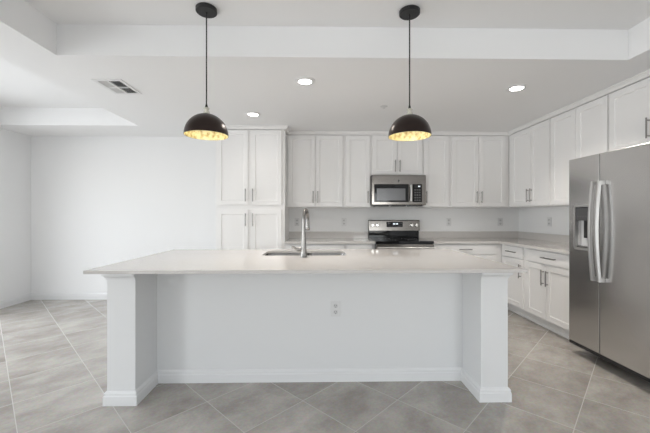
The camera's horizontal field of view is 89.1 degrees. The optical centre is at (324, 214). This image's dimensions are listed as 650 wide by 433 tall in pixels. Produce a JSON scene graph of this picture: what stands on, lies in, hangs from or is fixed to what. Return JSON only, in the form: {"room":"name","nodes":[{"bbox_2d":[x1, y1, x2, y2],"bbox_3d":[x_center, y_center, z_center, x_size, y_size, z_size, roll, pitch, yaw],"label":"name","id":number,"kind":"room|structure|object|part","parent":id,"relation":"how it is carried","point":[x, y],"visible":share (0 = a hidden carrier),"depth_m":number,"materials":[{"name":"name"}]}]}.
{"room":"kitchen","nodes":[
{"label":"kitchen","id":0,"kind":"room"},
{"bbox_2d":[0,128,30,300],"bbox_3d":[-4.381,0.043,0.324,0.150,2.440,9.200,0,0,-1],"label":"wall","id":1,"kind":"structure","parent":0,"point":[15,147],"depth_m":4.66,"materials":[{"name":"white paint"}]},
{"bbox_2d":[0,293,31,308],"bbox_3d":[-4.322,1.213,1.680,0.014,0.100,6.490,0,0,-1],"label":"baseboard","id":2,"kind":"structure","parent":1,"relation":"attached to","point":[16,300],"depth_m":4.66,"materials":[{"name":"white paint"}]},
{"bbox_2d":[31,136,518,292],"bbox_3d":[-0.711,0.043,5.063,7.655,2.440,0.150,0,0,-1],"label":"wall","id":3,"kind":"structure","parent":0,"point":[97,201],"depth_m":4.95,"materials":[{"name":"white paint"}]},
{"bbox_2d":[31,293,106,299],"bbox_3d":[-2.919,1.213,4.942,2.904,0.100,0.014,0,0,-1],"label":"baseboard","id":4,"kind":"structure","parent":3,"relation":"attached to","point":[34,296],"depth_m":4.92,"materials":[{"name":"white paint"}]},
{"bbox_2d":[295,218,299,225],"bbox_3d":[-0.422,0.106,4.987,0.074,0.118,0.012,0,0,-1],"label":"wall outlet","id":5,"kind":"object","parent":3,"relation":"attached to","point":[297,220],"visible":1,"depth_m":4.98,"materials":[{"name":"white plastic"}]},
{"bbox_2d":[287,135,343,207],"bbox_3d":[-0.137,-0.621,4.806,0.807,1.024,0.384,0,0,-1],"label":"upper cabinet","id":6,"kind":"object","parent":3,"relation":"attached to","point":[315,163],"visible":0.99,"depth_m":4.66,"materials":[{"name":"white paint"}]},
{"bbox_3d":[-0.328,-0.621,4.656,0.382,1.000,0.020,0,0,-1],"label":"door","id":7,"kind":"part","parent":6,"relation":"part of","materials":[{"name":"white paint"}]},
{"bbox_3d":[0.058,-0.621,4.663,0.380,1.000,0.020,0,0,-1],"label":"door","id":8,"kind":"part","parent":6,"relation":"part of","materials":[{"name":"white paint"}]},
{"bbox_2d":[289,231,367,237],"bbox_3d":[0.054,0.299,4.990,1.196,0.099,0.020,0,0,-1],"label":"backsplash","id":9,"kind":"structure","parent":3,"relation":"attached to","point":[336,234],"depth_m":4.98,"materials":[{"name":"stone"}]},
{"bbox_2d":[342,218,345,225],"bbox_3d":[0.288,0.106,4.999,0.074,0.118,0.012,0,0,-1],"label":"wall outlet","id":10,"kind":"object","parent":3,"relation":"attached to","point":[343,219],"visible":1,"depth_m":5.00,"materials":[{"name":"white plastic"}]},
{"bbox_2d":[343,135,370,207],"bbox_3d":[0.458,-0.621,4.816,0.381,1.024,0.384,0,0,-1],"label":"upper cabinet","id":11,"kind":"object","parent":3,"relation":"attached to","point":[357,148],"visible":0.91,"depth_m":4.67,"materials":[{"name":"white paint"}]},
{"bbox_2d":[371,135,422,174],"bbox_3d":[1.020,-0.844,4.826,0.742,0.578,0.384,0,0,-1],"label":"upper cabinet","id":12,"kind":"object","parent":3,"relation":"attached to","point":[388,156],"visible":0.84,"depth_m":4.67,"materials":[{"name":"white paint"}]},
{"bbox_3d":[0.845,-0.846,4.677,0.351,0.551,0.020,0,0,-1],"label":"door","id":13,"kind":"part","parent":12,"relation":"part of","materials":[{"name":"white paint"}]},
{"bbox_2d":[371,175,425,205],"bbox_3d":[1.023,-0.338,4.773,0.758,0.434,0.488,0,0,-1],"label":"microwave","id":14,"kind":"object","parent":12,"relation":"attached to","point":[386,190],"visible":0.98,"depth_m":4.58,"materials":[{"name":"grey metal"}]},
{"bbox_3d":[1.023,-0.348,4.818,0.758,0.414,0.398,0,0,-1],"label":"casing","id":15,"kind":"part","parent":14,"relation":"part of","materials":[{"name":"grey metal"}]},
{"bbox_3d":[0.923,-0.304,4.576,0.480,0.250,0.006,0,0,-1],"label":"door","id":16,"kind":"part","parent":14,"relation":"part of","materials":[{"name":"black glass"}]},
{"bbox_3d":[1.189,-0.304,4.558,0.026,0.226,0.052,0,0,-1],"label":"handle","id":17,"kind":"part","parent":14,"relation":"part of","materials":[{"name":"silver metal"}]},
{"bbox_3d":[1.283,-0.304,4.583,0.130,0.250,0.006,0,0,-1],"label":"control panel","id":18,"kind":"part","parent":14,"relation":"part of","materials":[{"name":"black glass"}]},
{"bbox_3d":[1.202,-0.846,4.683,0.352,0.551,0.020,0,0,-1],"label":"door","id":19,"kind":"part","parent":12,"relation":"part of","materials":[{"name":"white paint"}]},
{"bbox_2d":[416,135,449,207],"bbox_3d":[1.584,-0.621,4.835,0.384,1.024,0.384,0,0,-1],"label":"upper cabinet","id":20,"kind":"object","parent":3,"relation":"attached to","point":[436,148],"visible":0.9,"depth_m":4.69,"materials":[{"name":"white paint"}]},
{"bbox_2d":[225,69,649,135],"bbox_3d":[0.584,-1.155,3.600,4.132,0.043,2.819,0,0,-1],"label":"trim","id":21,"kind":"structure","parent":3,"relation":"attached to","point":[645,74],"depth_m":4.35,"materials":[{"name":"white paint"}]},
{"bbox_2d":[446,218,450,225],"bbox_3d":[1.885,0.106,5.027,0.074,0.118,0.012,0,0,-1],"label":"wall outlet","id":22,"kind":"object","parent":3,"relation":"attached to","point":[448,220],"visible":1,"depth_m":5.02,"materials":[{"name":"white plastic"}]},
{"bbox_2d":[419,231,517,237],"bbox_3d":[2.183,0.299,5.028,1.526,0.099,0.020,0,0,-1],"label":"backsplash","id":23,"kind":"structure","parent":3,"relation":"attached to","point":[422,234],"depth_m":5.02,"materials":[{"name":"stone"}]},
{"bbox_2d":[447,136,508,207],"bbox_3d":[2.202,-0.621,4.846,0.849,1.024,0.384,0,0,-1],"label":"upper cabinet","id":24,"kind":"object","parent":3,"relation":"attached to","point":[479,165],"visible":0.94,"depth_m":4.70,"materials":[{"name":"white paint"}]},
{"bbox_3d":[1.993,-0.621,4.697,0.382,1.000,0.020,0,0,-1],"label":"door","id":25,"kind":"part","parent":24,"relation":"part of","materials":[{"name":"white paint"}]},
{"bbox_3d":[2.381,-0.621,4.704,0.383,1.000,0.020,0,0,-1],"label":"door","id":26,"kind":"part","parent":24,"relation":"part of","materials":[{"name":"white paint"}]},
{"bbox_2d":[498,218,502,225],"bbox_3d":[2.677,0.106,5.041,0.074,0.118,0.012,0,0,-1],"label":"wall outlet","id":27,"kind":"object","parent":3,"relation":"attached to","point":[500,220],"visible":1,"depth_m":5.04,"materials":[{"name":"white plastic"}]},
{"bbox_2d":[0,0,649,136],"bbox_3d":[-0.629,-1.367,0.389,7.655,0.380,9.500,0,0,-1],"label":"ceiling","id":28,"kind":"structure","parent":0,"point":[465,54],"depth_m":2.51,"materials":[{"name":"white paint"}]},
{"bbox_2d":[91,79,141,93],"bbox_3d":[-1.898,-1.171,3.027,0.256,0.012,0.344,0,0,-1],"label":"ceiling vent","id":29,"kind":"object","parent":28,"relation":"in","point":[117,86],"visible":1,"depth_m":3.00,"materials":[{"name":"white metal"}]},
{"bbox_2d":[183,2,228,139],"bbox_3d":[-0.807,-0.974,2.248,0.289,0.865,0.289,0,0,-1],"label":"pendant light","id":30,"kind":"object","parent":28,"relation":"hanging from","point":[205,125],"visible":1,"depth_m":2.21,"materials":[{"name":"black metal"}]},
{"bbox_3d":[-0.807,-0.615,2.248,0.289,0.148,0.289,0,0,-1],"label":"lamp shade","id":31,"kind":"part","parent":30,"relation":"part of","materials":[{"name":"brown metal"}]},
{"bbox_3d":[-0.807,-1.050,2.248,0.009,0.590,0.009,0,0,-1],"label":"cord","id":32,"kind":"part","parent":30,"relation":"part of","materials":[{"name":"black plastic"}]},
{"bbox_2d":[245,112,260,116],"bbox_3d":[-0.839,-1.172,3.846,0.184,0.009,0.184,0,0,-1],"label":"recessed light","id":33,"kind":"object","parent":28,"relation":"in","point":[252,114],"visible":1,"depth_m":3.84,"materials":[{"name":"white paint"}]},
{"bbox_2d":[294,77,314,85],"bbox_3d":[-0.176,-1.172,2.897,0.184,0.009,0.184,0,0,-1],"label":"recessed light","id":34,"kind":"object","parent":28,"relation":"in","point":[305,81],"visible":1,"depth_m":2.88,"materials":[{"name":"white paint"}]},
{"bbox_2d":[298,79,310,83],"bbox_3d":[-0.176,-1.173,2.897,0.114,0.007,0.114,0,0,-1],"label":"diffuser","id":35,"kind":"object","parent":34,"relation":"attached to","point":[300,81],"depth_m":2.89,"materials":[{"name":"white plastic"}]},
{"bbox_2d":[388,5,431,140],"bbox_3d":[0.582,-0.974,2.272,0.289,0.865,0.289,0,0,-1],"label":"pendant light","id":36,"kind":"object","parent":28,"relation":"hanging from","point":[410,126],"visible":1,"depth_m":2.23,"materials":[{"name":"black metal"}]},
{"bbox_3d":[0.582,-1.050,2.272,0.009,0.590,0.009,0,0,-1],"label":"cord","id":37,"kind":"part","parent":36,"relation":"part of","materials":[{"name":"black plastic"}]},
{"bbox_3d":[0.582,-0.615,2.272,0.289,0.148,0.289,0,0,-1],"label":"lamp shade","id":38,"kind":"part","parent":36,"relation":"part of","materials":[{"name":"brown metal"}]},
{"bbox_2d":[505,84,527,91],"bbox_3d":[1.772,-1.172,3.051,0.184,0.009,0.184,0,0,-1],"label":"recessed light","id":39,"kind":"object","parent":28,"relation":"in","point":[518,87],"visible":1,"depth_m":3.03,"materials":[{"name":"white paint"}]},
{"bbox_2d":[510,86,523,90],"bbox_3d":[1.772,-1.173,3.051,0.114,0.007,0.114,0,0,-1],"label":"diffuser","id":40,"kind":"object","parent":39,"relation":"attached to","point":[512,88],"depth_m":3.05,"materials":[{"name":"white plastic"}]},
{"bbox_2d":[0,300,649,432],"bbox_3d":[-0.629,1.323,0.389,7.655,0.120,9.500,0,0,-1],"label":"floor","id":41,"kind":"structure","parent":0,"point":[53,353],"depth_m":2.30,"materials":[{"name":"tile"}]},
{"bbox_2d":[216,130,288,248],"bbox_3d":[-0.996,0.065,4.654,0.914,2.396,0.656,0,0,-1],"label":"pantry cabinet","id":42,"kind":"object","parent":41,"relation":"on","point":[252,211],"visible":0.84,"depth_m":4.37,"materials":[{"name":"white paint"}]},
{"bbox_3d":[-1.222,0.533,4.369,0.408,1.210,0.020,0,0,-1],"label":"door","id":43,"kind":"part","parent":42,"relation":"part of","materials":[{"name":"white paint"}]},
{"bbox_3d":[-1.222,-0.627,4.369,0.408,0.991,0.020,0,0,-1],"label":"door","id":44,"kind":"part","parent":42,"relation":"part of","materials":[{"name":"white paint"}]},
{"bbox_3d":[-0.778,0.533,4.376,0.409,1.210,0.020,0,0,-1],"label":"door","id":45,"kind":"part","parent":42,"relation":"part of","materials":[{"name":"white paint"}]},
{"bbox_3d":[-0.778,-0.627,4.376,0.409,0.991,0.020,0,0,-1],"label":"door","id":46,"kind":"part","parent":42,"relation":"part of","materials":[{"name":"white paint"}]},
{"bbox_2d":[101,273,512,405],"bbox_3d":[-0.113,0.817,2.757,2.740,0.892,1.124,0,0,-1],"label":"kitchen island","id":47,"kind":"object","parent":41,"relation":"on","point":[162,328],"visible":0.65,"depth_m":2.50,"materials":[{"name":"white paint"}]},
{"bbox_3d":[-1.359,0.817,2.342,0.188,0.892,0.292,0,0,-1],"label":"post","id":48,"kind":"part","parent":47,"relation":"part of","materials":[{"name":"white paint"}]},
{"bbox_2d":[83,249,526,273],"bbox_3d":[-0.121,0.360,2.737,2.818,0.022,1.286,0,0,-1],"label":"island countertop","id":49,"kind":"structure","parent":47,"relation":"on","point":[175,261],"depth_m":2.38,"materials":[{"name":"stone"}]},
{"bbox_2d":[291,208,309,257],"bbox_3d":[-0.173,0.146,2.777,0.113,0.405,0.228,0,0,33],"label":"faucet","id":50,"kind":"object","parent":49,"relation":"on","point":[302,249],"visible":1,"depth_m":2.71,"materials":[{"name":"silver metal"}]},
{"bbox_3d":[-0.234,0.278,2.721,0.087,0.048,0.038,0,0,-1],"label":"lever handle","id":51,"kind":"part","parent":50,"relation":"part of","materials":[{"name":"silver metal"}]},
{"bbox_3d":[-0.164,0.034,2.799,0.026,0.180,0.182,0,0,9],"label":"spout","id":52,"kind":"part","parent":50,"relation":"part of","materials":[{"name":"silver metal"}]},
{"bbox_2d":[265,253,344,255],"bbox_3d":[-0.183,0.467,3.040,0.776,0.188,0.421,0,0,-1],"label":"sink","id":53,"kind":"object","parent":49,"relation":"in","point":[267,254],"visible":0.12,"depth_m":3.23,"materials":[{"name":"silver metal"}]},
{"bbox_3d":[-0.376,0.467,3.036,0.391,0.188,0.421,0,0,-1],"label":"bowl","id":54,"kind":"part","parent":53,"relation":"part of","materials":[{"name":"silver metal"}]},
{"bbox_3d":[0.014,0.467,3.043,0.381,0.188,0.421,0,0,-1],"label":"bowl","id":55,"kind":"part","parent":53,"relation":"part of","materials":[{"name":"silver metal"}]},
{"bbox_3d":[-0.113,1.216,2.750,2.728,0.095,1.097,0,0,-1],"label":"moulding","id":56,"kind":"part","parent":47,"relation":"part of","materials":[{"name":"white paint"}]},
{"bbox_2d":[331,301,339,316],"bbox_3d":[0.080,0.713,2.507,0.074,0.118,0.012,0,0,-1],"label":"wall outlet","id":57,"kind":"object","parent":47,"relation":"attached to","point":[335,305],"visible":1,"depth_m":2.50,"materials":[{"name":"white plastic"}]},
{"bbox_3d":[1.147,0.817,2.386,0.186,0.892,0.292,0,0,-1],"label":"post","id":58,"kind":"part","parent":47,"relation":"part of","materials":[{"name":"white paint"}]},
{"bbox_2d":[285,244,344,248],"bbox_3d":[-0.135,0.822,4.670,0.807,0.882,0.654,0,0,-1],"label":"base cabinet","id":59,"kind":"object","parent":41,"relation":"on","point":[287,246],"visible":0.02,"depth_m":4.38,"materials":[{"name":"white paint"}]},
{"bbox_2d":[285,231,374,243],"bbox_3d":[0.060,0.315,4.674,1.196,0.130,0.654,0,0,-1],"label":"countertop","id":60,"kind":"structure","parent":59,"relation":"on","point":[336,237],"depth_m":4.90,"materials":[{"name":"stone"}]},
{"bbox_2d":[345,244,374,248],"bbox_3d":[0.464,0.822,4.681,0.388,0.882,0.654,0,0,-1],"label":"base cabinet","id":61,"kind":"object","parent":41,"relation":"on","point":[347,246],"visible":0.02,"depth_m":4.39,"materials":[{"name":"white paint"}]},
{"bbox_3d":[0.462,0.461,4.400,0.338,0.132,0.020,0,0,-1],"label":"drawer","id":62,"kind":"part","parent":61,"relation":"part of","materials":[{"name":"white paint"}]},
{"bbox_2d":[368,220,433,248],"bbox_3d":[1.041,0.669,4.628,0.764,1.188,0.776,0,0,-1],"label":"range","id":63,"kind":"object","parent":41,"relation":"on","point":[386,234],"visible":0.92,"depth_m":4.92,"materials":[{"name":"grey metal"}]},
{"bbox_3d":[1.035,0.282,4.981,0.750,0.118,0.069,0,0,-1],"label":"panel","id":64,"kind":"part","parent":63,"relation":"part of","materials":[{"name":"black glass"}]},
{"bbox_3d":[1.035,0.154,4.967,0.762,0.159,0.097,0,0,-1],"label":"control panel","id":65,"kind":"part","parent":63,"relation":"part of","materials":[{"name":"silver metal"}]},
{"bbox_2d":[369,238,433,243],"bbox_3d":[1.040,0.359,4.664,0.764,0.036,0.700,0,0,-1],"label":"cooktop","id":66,"kind":"object","parent":63,"relation":"in","point":[377,240],"depth_m":4.32,"materials":[{"name":"black glass"}]},
{"bbox_2d":[375,244,433,248],"bbox_3d":[1.041,0.805,4.627,0.760,0.855,0.774,0,0,-1],"label":"oven","id":67,"kind":"object","parent":63,"relation":"in","point":[377,246],"depth_m":4.30,"materials":[{"name":"silver glass"}]},
{"bbox_2d":[434,244,500,261],"bbox_3d":[1.897,0.822,4.706,0.943,0.882,0.654,0,0,-1],"label":"base cabinet","id":68,"kind":"object","parent":41,"relation":"on","point":[488,251],"visible":0.22,"depth_m":4.42,"materials":[{"name":"white paint"}]},
{"bbox_3d":[1.871,0.461,4.425,0.828,0.132,0.020,0,0,-1],"label":"drawer","id":69,"kind":"part","parent":68,"relation":"part of","materials":[{"name":"white paint"}]},
{"bbox_3d":[2.079,0.835,4.428,0.411,0.587,0.020,0,0,-1],"label":"door","id":70,"kind":"part","parent":68,"relation":"part of","materials":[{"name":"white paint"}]},
{"bbox_2d":[419,231,568,253],"bbox_3d":[2.210,0.315,4.050,1.546,0.130,1.977,0,0,-1],"label":"countertop","id":71,"kind":"structure","parent":68,"relation":"on","point":[540,241],"depth_m":4.53,"materials":[{"name":"stone"}]},
{"bbox_2d":[501,244,533,321],"bbox_3d":[2.652,0.822,4.182,0.659,0.882,0.532,0,0,-1],"label":"base cabinet","id":72,"kind":"object","parent":41,"relation":"on","point":[511,255],"visible":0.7,"depth_m":4.09,"materials":[{"name":"white paint"}]},
{"bbox_3d":[2.369,0.461,4.162,0.020,0.132,0.430,0,0,-1],"label":"drawer","id":73,"kind":"part","parent":72,"relation":"part of","materials":[{"name":"white paint"}]},
{"bbox_3d":[2.369,0.835,4.162,0.020,0.587,0.430,0,0,-1],"label":"door","id":74,"kind":"part","parent":72,"relation":"part of","materials":[{"name":"white paint"}]},
{"bbox_3d":[2.463,1.250,4.179,0.016,0.026,0.532,0,0,-1],"label":"shoe moulding","id":75,"kind":"part","parent":72,"relation":"part of","materials":[{"name":"white paint"}]},
{"bbox_2d":[526,248,568,339],"bbox_3d":[2.664,0.822,3.492,0.659,0.882,0.846,0,0,-1],"label":"base cabinet","id":76,"kind":"object","parent":41,"relation":"on","point":[547,275],"visible":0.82,"depth_m":3.50,"materials":[{"name":"white paint"}]},
{"bbox_3d":[2.377,0.835,3.715,0.020,0.587,0.339,0,0,-1],"label":"door","id":77,"kind":"part","parent":76,"relation":"part of","materials":[{"name":"white paint"}]},
{"bbox_3d":[2.351,0.678,3.577,0.036,0.168,0.012,0,0,-1],"label":"handle","id":78,"kind":"part","parent":76,"relation":"part of","materials":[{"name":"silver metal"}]},
{"bbox_3d":[2.381,0.461,3.483,0.020,0.132,0.802,0,0,-1],"label":"drawer","id":79,"kind":"part","parent":76,"relation":"part of","materials":[{"name":"white paint"}]},
{"bbox_3d":[2.475,1.250,3.489,0.016,0.026,0.846,0,0,-1],"label":"shoe moulding","id":80,"kind":"part","parent":76,"relation":"part of","materials":[{"name":"white paint"}]},
{"bbox_3d":[2.384,0.835,3.311,0.020,0.587,0.457,0,0,-1],"label":"door","id":81,"kind":"part","parent":76,"relation":"part of","materials":[{"name":"white paint"}]},
{"bbox_2d":[569,142,649,382],"bbox_3d":[2.586,0.376,2.650,0.787,1.774,0.832,0,0,-1],"label":"refrigerator","id":82,"kind":"object","parent":41,"relation":"on","point":[609,192],"visible":1,"depth_m":2.61,"materials":[{"name":"grey metal"}]},
{"bbox_3d":[2.275,0.110,2.902,0.039,0.397,0.184,0,0,-1],"label":"dispenser frame","id":83,"kind":"part","parent":82,"relation":"part of","materials":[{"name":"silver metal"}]},
{"bbox_3d":[2.299,0.319,2.896,0.068,1.656,0.330,0,0,-1],"label":"freezer door","id":84,"kind":"part","parent":82,"relation":"part of","materials":[{"name":"silver metal"}]},
{"bbox_3d":[2.228,0.134,2.748,0.076,0.826,0.029,0,0,-1],"label":"handle","id":85,"kind":"part","parent":82,"relation":"part of","materials":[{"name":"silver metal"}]},
{"bbox_3d":[2.230,0.134,2.683,0.076,0.826,0.029,0,0,-1],"label":"handle","id":86,"kind":"part","parent":82,"relation":"part of","materials":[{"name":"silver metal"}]},
{"bbox_3d":[2.306,0.319,2.476,0.068,1.656,0.495,0,0,-1],"label":"door","id":87,"kind":"part","parent":82,"relation":"part of","materials":[{"name":"silver metal"}]},
{"bbox_2d":[519,206,568,234],"bbox_3d":[3.123,0.043,0.455,0.150,2.440,9.200,0,0,-1],"label":"wall","id":88,"kind":"structure","parent":0,"point":[531,219],"depth_m":4.48,"materials":[{"name":"white paint"}]},
{"bbox_2d":[509,118,556,206],"bbox_3d":[2.781,-0.621,4.288,0.398,1.024,0.864,0,0,-1],"label":"upper cabinet","id":89,"kind":"object","parent":88,"relation":"attached to","point":[529,148],"visible":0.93,"depth_m":4.19,"materials":[{"name":"white paint"}]},
{"bbox_3d":[2.626,-0.621,4.418,0.020,1.000,0.406,0,0,-1],"label":"door","id":90,"kind":"part","parent":89,"relation":"part of","materials":[{"name":"white paint"}]},
{"bbox_3d":[2.632,-0.621,4.037,0.020,1.000,0.345,0,0,-1],"label":"door","id":91,"kind":"part","parent":89,"relation":"part of","materials":[{"name":"white paint"}]},
{"bbox_2d":[518,231,568,243],"bbox_3d":[2.973,0.299,4.063,0.020,0.099,1.976,0,0,-1],"label":"backsplash","id":92,"kind":"structure","parent":88,"relation":"attached to","point":[526,235],"depth_m":4.45,"materials":[{"name":"stone"}]},
{"bbox_2d":[547,217,551,225],"bbox_3d":[2.973,0.090,4.372,0.012,0.118,0.074,0,0,-1],"label":"wall outlet","id":93,"kind":"object","parent":88,"relation":"attached to","point":[549,219],"visible":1,"depth_m":4.37,"materials":[{"name":"white plastic"}]},
{"bbox_2d":[551,94,608,205],"bbox_3d":[2.795,-0.621,3.469,0.398,1.024,0.773,0,0,-1],"label":"upper cabinet","id":94,"kind":"object","parent":88,"relation":"attached to","point":[581,131],"visible":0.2,"depth_m":3.49,"materials":[{"name":"white paint"}]},
{"bbox_3d":[2.639,-0.621,3.657,0.020,1.000,0.372,0,0,-1],"label":"door","id":95,"kind":"part","parent":94,"relation":"part of","materials":[{"name":"white paint"}]},
{"bbox_3d":[2.645,-0.621,3.278,0.020,1.000,0.376,0,0,-1],"label":"door","id":96,"kind":"part","parent":94,"relation":"part of","materials":[{"name":"white paint"}]},
{"bbox_2d":[609,77,649,150],"bbox_3d":[2.809,-0.843,2.655,0.398,0.581,0.852,0,0,-1],"label":"upper cabinet","id":97,"kind":"object","parent":88,"relation":"attached to","point":[629,106],"visible":0.91,"depth_m":2.86,"materials":[{"name":"white paint"}]},
{"bbox_3d":[2.628,-0.709,2.688,0.036,0.168,0.012,0,0,-1],"label":"handle","id":98,"kind":"part","parent":97,"relation":"part of","materials":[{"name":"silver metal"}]}
]}

